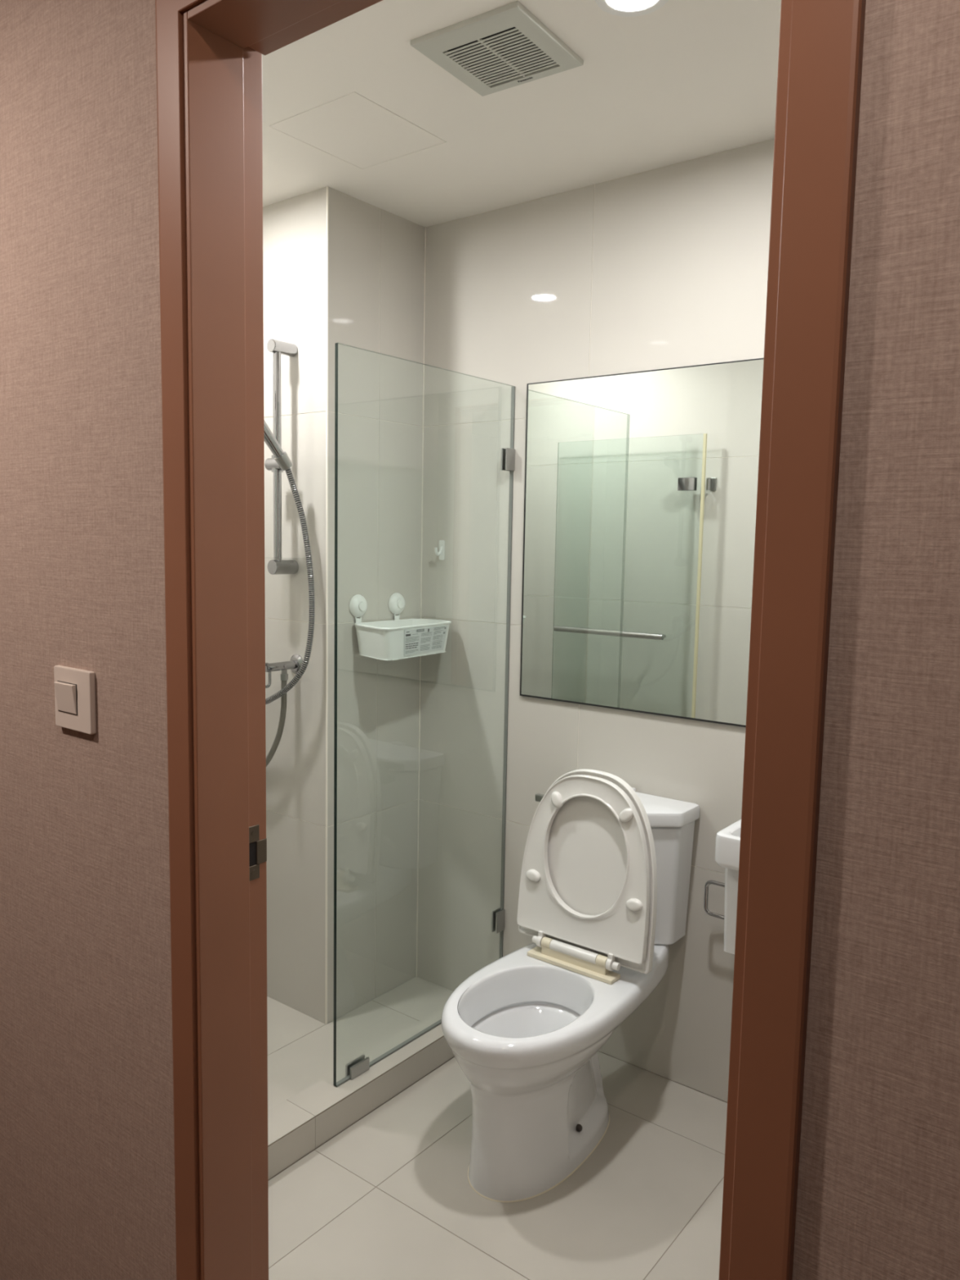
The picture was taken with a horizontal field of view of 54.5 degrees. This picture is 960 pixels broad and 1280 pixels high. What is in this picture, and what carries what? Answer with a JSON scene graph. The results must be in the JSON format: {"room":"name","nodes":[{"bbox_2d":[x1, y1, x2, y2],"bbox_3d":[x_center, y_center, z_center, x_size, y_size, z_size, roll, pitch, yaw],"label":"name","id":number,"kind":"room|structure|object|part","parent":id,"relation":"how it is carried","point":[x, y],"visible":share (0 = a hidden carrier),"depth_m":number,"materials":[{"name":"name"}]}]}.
{"room":"hallway","nodes":[
{"label":"hallway","id":0,"kind":"room"},
{"bbox_2d":[262,186,424,1023],"bbox_3d":[-0.563,-0.087,3.102,0.720,2.419,0.526,6,8,38],"label":"wall","id":1,"kind":"structure","parent":0,"point":[376,274],"depth_m":2.79,"materials":[{"name":"beige tile"}]},
{"bbox_2d":[266,693,286,766],"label":"hose","id":2,"kind":"object","parent":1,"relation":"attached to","point":[283,699],"depth_m":2.75,"materials":[{"name":"silver metal"}]},
{"bbox_2d":[265,653,302,689],"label":"angle valve","id":3,"kind":"object","parent":1,"relation":"attached to","point":[294,664],"depth_m":2.72,"materials":[{"name":"silver metal"}]},
{"bbox_3d":[-0.615,0.102,2.678,0.009,0.075,0.035,6,8,38],"label":"lever","id":4,"kind":"part","parent":3,"relation":"part of","materials":[{"name":"silver metal"}]},
{"bbox_2d":[264,338,306,574],"bbox_3d":[-0.561,-0.518,2.668,0.135,0.661,0.094,6,8,38],"label":"shower rail","id":5,"kind":"object","parent":1,"relation":"attached to","point":[277,566],"visible":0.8,"depth_m":2.66,"materials":[{"name":"silver metal"}]},
{"bbox_2d":[263,419,315,704],"bbox_3d":[-0.672,-0.263,2.645,0.343,0.940,0.242,6,8,38],"label":"shower hose","id":6,"kind":"object","parent":5,"relation":"hanging from","point":[282,458],"visible":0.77,"depth_m":2.63,"materials":[{"name":"silver metal"}]},
{"bbox_3d":[-0.608,-0.597,2.553,0.159,0.198,0.037,-4,8,-41],"label":"handle","id":7,"kind":"part","parent":6,"relation":"part of","materials":[{"name":"silver metal"}]},
{"bbox_2d":[325,186,328,1024],"bbox_3d":[-0.440,-0.044,2.677,0.006,2.412,0.005,6,8,38],"label":"trim","id":8,"kind":"structure","parent":1,"relation":"attached to","point":[327,187],"depth_m":2.66,"materials":[{"name":"beige tile"}]},
{"bbox_2d":[349,592,451,660],"bbox_3d":[-0.230,-0.047,2.793,0.187,0.178,0.338,6,8,38],"label":"basket","id":9,"kind":"object","parent":1,"relation":"attached to","point":[397,638],"visible":1,"depth_m":2.74,"materials":[{"name":"white plastic"}]},
{"bbox_2d":[349,594,367,626],"bbox_3d":[-0.355,-0.086,2.758,0.026,0.096,0.068,6,8,38],"label":"cup","id":10,"kind":"object","parent":9,"relation":"on","point":[357,604],"depth_m":2.75,"materials":[{"name":"white plastic"}]},
{"bbox_2d":[388,592,404,620],"bbox_3d":[-0.253,-0.098,2.889,0.026,0.096,0.068,6,8,38],"label":"cup","id":11,"kind":"object","parent":9,"relation":"on","point":[396,602],"depth_m":2.88,"materials":[{"name":"white plastic"}]},
{"bbox_2d":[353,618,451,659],"bbox_3d":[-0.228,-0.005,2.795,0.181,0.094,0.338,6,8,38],"label":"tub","id":12,"kind":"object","parent":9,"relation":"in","point":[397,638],"depth_m":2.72,"materials":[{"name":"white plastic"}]},
{"bbox_2d":[266,977,453,1110],"bbox_3d":[-0.802,1.222,2.715,1.017,0.127,1.572,6,8,38],"label":"floor","id":13,"kind":"structure","parent":0,"point":[300,1046],"depth_m":2.75,"materials":[{"name":"beige tile"}]},
{"bbox_2d":[0,0,959,1279],"bbox_3d":[0.338,0.105,0.780,5.000,2.550,0.112,6,8,38],"label":"wall","id":14,"kind":"structure","parent":0,"point":[87,1148],"depth_m":1.32,"materials":[{"name":"brown fabric"}]},
{"bbox_2d":[53,665,96,734],"bbox_3d":[-0.639,0.093,1.460,0.108,0.098,0.017,6,8,38],"label":"light switch","id":15,"kind":"object","parent":14,"relation":"attached to","point":[74,688],"visible":1,"depth_m":1.45,"materials":[{"name":"beige plastic"}]},
{"bbox_2d":[155,0,866,1279],"bbox_3d":[-0.048,0.259,1.090,0.896,2.166,0.128,6,8,38],"label":"door frame","id":16,"kind":"structure","parent":14,"relation":"in","point":[209,53],"depth_m":1.21,"materials":[{"name":"brown paint"}]},
{"bbox_3d":[-0.329,0.312,1.374,0.002,0.081,0.034,6,8,38],"label":"strike plate","id":17,"kind":"part","parent":16,"relation":"part of","materials":[{"name":"grey metal"}]},
{"bbox_2d":[267,1051,727,1279],"bbox_3d":[0.268,1.332,1.877,1.502,0.120,1.592,6,8,38],"label":"floor","id":18,"kind":"structure","parent":0,"point":[390,1196],"depth_m":2.07,"materials":[{"name":"beige tile"}]},
{"bbox_2d":[267,1007,454,1181],"bbox_3d":[-0.358,1.192,2.366,0.105,0.134,1.372,6,8,38],"label":"kerb","id":19,"kind":"object","parent":18,"relation":"on","point":[299,1125],"visible":0.34,"depth_m":2.34,"materials":[{"name":"beige tile"}]},
{"bbox_2d":[333,342,515,1087],"bbox_3d":[-0.134,0.194,2.528,0.024,1.825,0.702,6,8,38],"label":"glass panel","id":20,"kind":"object","parent":19,"relation":"on","point":[361,1064],"visible":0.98,"depth_m":2.55,"materials":[{"name":"clear glass"}]},
{"bbox_3d":[-0.135,0.193,2.526,0.010,1.822,0.698,6,8,38],"label":"pane","id":21,"kind":"part","parent":20,"relation":"part of","materials":[{"name":"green glass"}]},
{"bbox_2d":[441,768,699,1202],"bbox_3d":[0.191,0.780,2.286,0.410,0.889,0.754,6,8,38],"label":"toilet","id":22,"kind":"object","parent":18,"relation":"on","point":[606,872],"visible":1,"depth_m":2.27,"materials":[{"name":"white ceramic"}]},
{"bbox_3d":[0.207,0.456,2.515,0.094,0.077,0.074,6,8,38],"label":"flush lever","id":23,"kind":"part","parent":22,"relation":"part of","materials":[{"name":"silver metal"}]},
{"bbox_3d":[0.192,1.014,2.297,0.373,0.422,0.739,6,8,38],"label":"bowl","id":24,"kind":"part","parent":22,"relation":"part of","materials":[{"name":"white ceramic"}]},
{"bbox_3d":[0.262,0.551,2.328,0.370,0.419,0.060,6,8,38],"label":"seat","id":25,"kind":"part","parent":22,"relation":"part of","materials":[{"name":"white plastic"}]},
{"bbox_3d":[0.275,0.558,2.346,0.385,0.457,0.066,6,8,38],"label":"lid","id":26,"kind":"part","parent":22,"relation":"part of","materials":[{"name":"white plastic"}]},
{"bbox_3d":[0.367,0.438,2.486,0.392,0.046,0.180,6,8,38],"label":"tank lid","id":27,"kind":"part","parent":22,"relation":"part of","materials":[{"name":"white ceramic"}]},
{"bbox_3d":[0.366,0.622,2.509,0.372,0.322,0.161,6,8,38],"label":"tank","id":28,"kind":"part","parent":22,"relation":"part of","materials":[{"name":"white ceramic"}]},
{"bbox_2d":[262,0,781,226],"bbox_3d":[-0.106,-1.228,1.984,2.624,0.100,1.522,6,8,38],"label":"ceiling","id":29,"kind":"structure","parent":0,"point":[350,107],"depth_m":2.06,"materials":[{"name":"white paint"}]},
{"bbox_3d":[-0.288,-1.216,2.219,0.284,0.020,0.307,6,8,38],"label":"access panel","id":30,"kind":"part","parent":29,"relation":"part of","materials":[{"name":"white paint"}]},
{"bbox_2d":[410,0,583,96],"bbox_3d":[0.036,-1.154,1.833,0.246,0.012,0.246,5,7,34],"label":"ceiling vent","id":31,"kind":"object","parent":29,"relation":"in","point":[506,46],"visible":1,"depth_m":1.81,"materials":[{"name":"grey plastic"}]},
{"bbox_2d":[595,0,668,17],"bbox_3d":[0.269,-1.146,1.633,0.136,0.030,0.136,6,8,38],"label":"recessed light","id":32,"kind":"object","parent":29,"relation":"in","point":[628,8],"visible":1,"depth_m":1.67,"materials":[{"name":"white plastic"}]},
{"bbox_2d":[608,0,654,8],"bbox_3d":[0.269,-1.134,1.634,0.087,0.003,0.087,6,8,38],"label":"diffuser","id":33,"kind":"object","parent":32,"relation":"attached to","point":[613,4],"depth_m":1.66,"materials":[{"name":"white plastic"}]},
{"bbox_2d":[417,138,774,1102],"bbox_3d":[0.597,0.001,2.462,1.904,2.419,0.120,6,8,38],"label":"wall","id":34,"kind":"structure","parent":0,"point":[664,267],"depth_m":2.66,"materials":[{"name":"beige tile"}]},
{"bbox_2d":[416,226,426,977],"bbox_3d":[-0.190,-0.072,2.992,0.003,2.412,0.003,6,8,38],"label":"trim","id":35,"kind":"structure","parent":34,"relation":"attached to","point":[424,227],"depth_m":2.98,"materials":[{"name":"beige tile"}]},
{"bbox_2d":[434,540,444,559],"bbox_3d":[-0.129,-0.281,2.905,0.021,0.062,0.037,6,8,38],"label":"wall hook","id":36,"kind":"object","parent":34,"relation":"attached to","point":[441,553],"visible":1,"depth_m":2.91,"materials":[{"name":"white plastic"}]},
{"bbox_3d":[-0.119,-0.282,2.917,0.021,0.062,0.004,6,8,38],"label":"plate","id":37,"kind":"part","parent":36,"relation":"part of","materials":[{"name":"white plastic"}]},
{"bbox_2d":[520,357,764,727],"bbox_3d":[0.633,-0.235,2.331,1.277,0.905,0.008,6,8,38],"label":"mirror","id":38,"kind":"object","parent":34,"relation":"attached to","point":[641,490],"visible":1,"depth_m":2.48,"materials":[{"name":"silver metal"}]},
{"bbox_2d":[703,880,724,919],"bbox_3d":[0.647,0.654,2.364,0.140,0.105,0.066,6,8,38],"label":"paper holder","id":39,"kind":"object","parent":34,"relation":"attached to","point":[708,883],"visible":0.24,"depth_m":2.37,"materials":[{"name":"silver metal"}]},
{"bbox_2d":[715,819,741,955],"bbox_3d":[0.816,0.573,2.039,0.506,0.288,0.357,6,8,38],"label":"basin","id":40,"kind":"object","parent":34,"relation":"attached to","point":[728,839],"visible":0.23,"depth_m":2.07,"materials":[{"name":"white ceramic"}]},
{"bbox_3d":[0.818,0.478,2.029,0.506,0.098,0.357,6,8,38],"label":"bowl","id":41,"kind":"part","parent":40,"relation":"part of","materials":[{"name":"white ceramic"}]}
]}

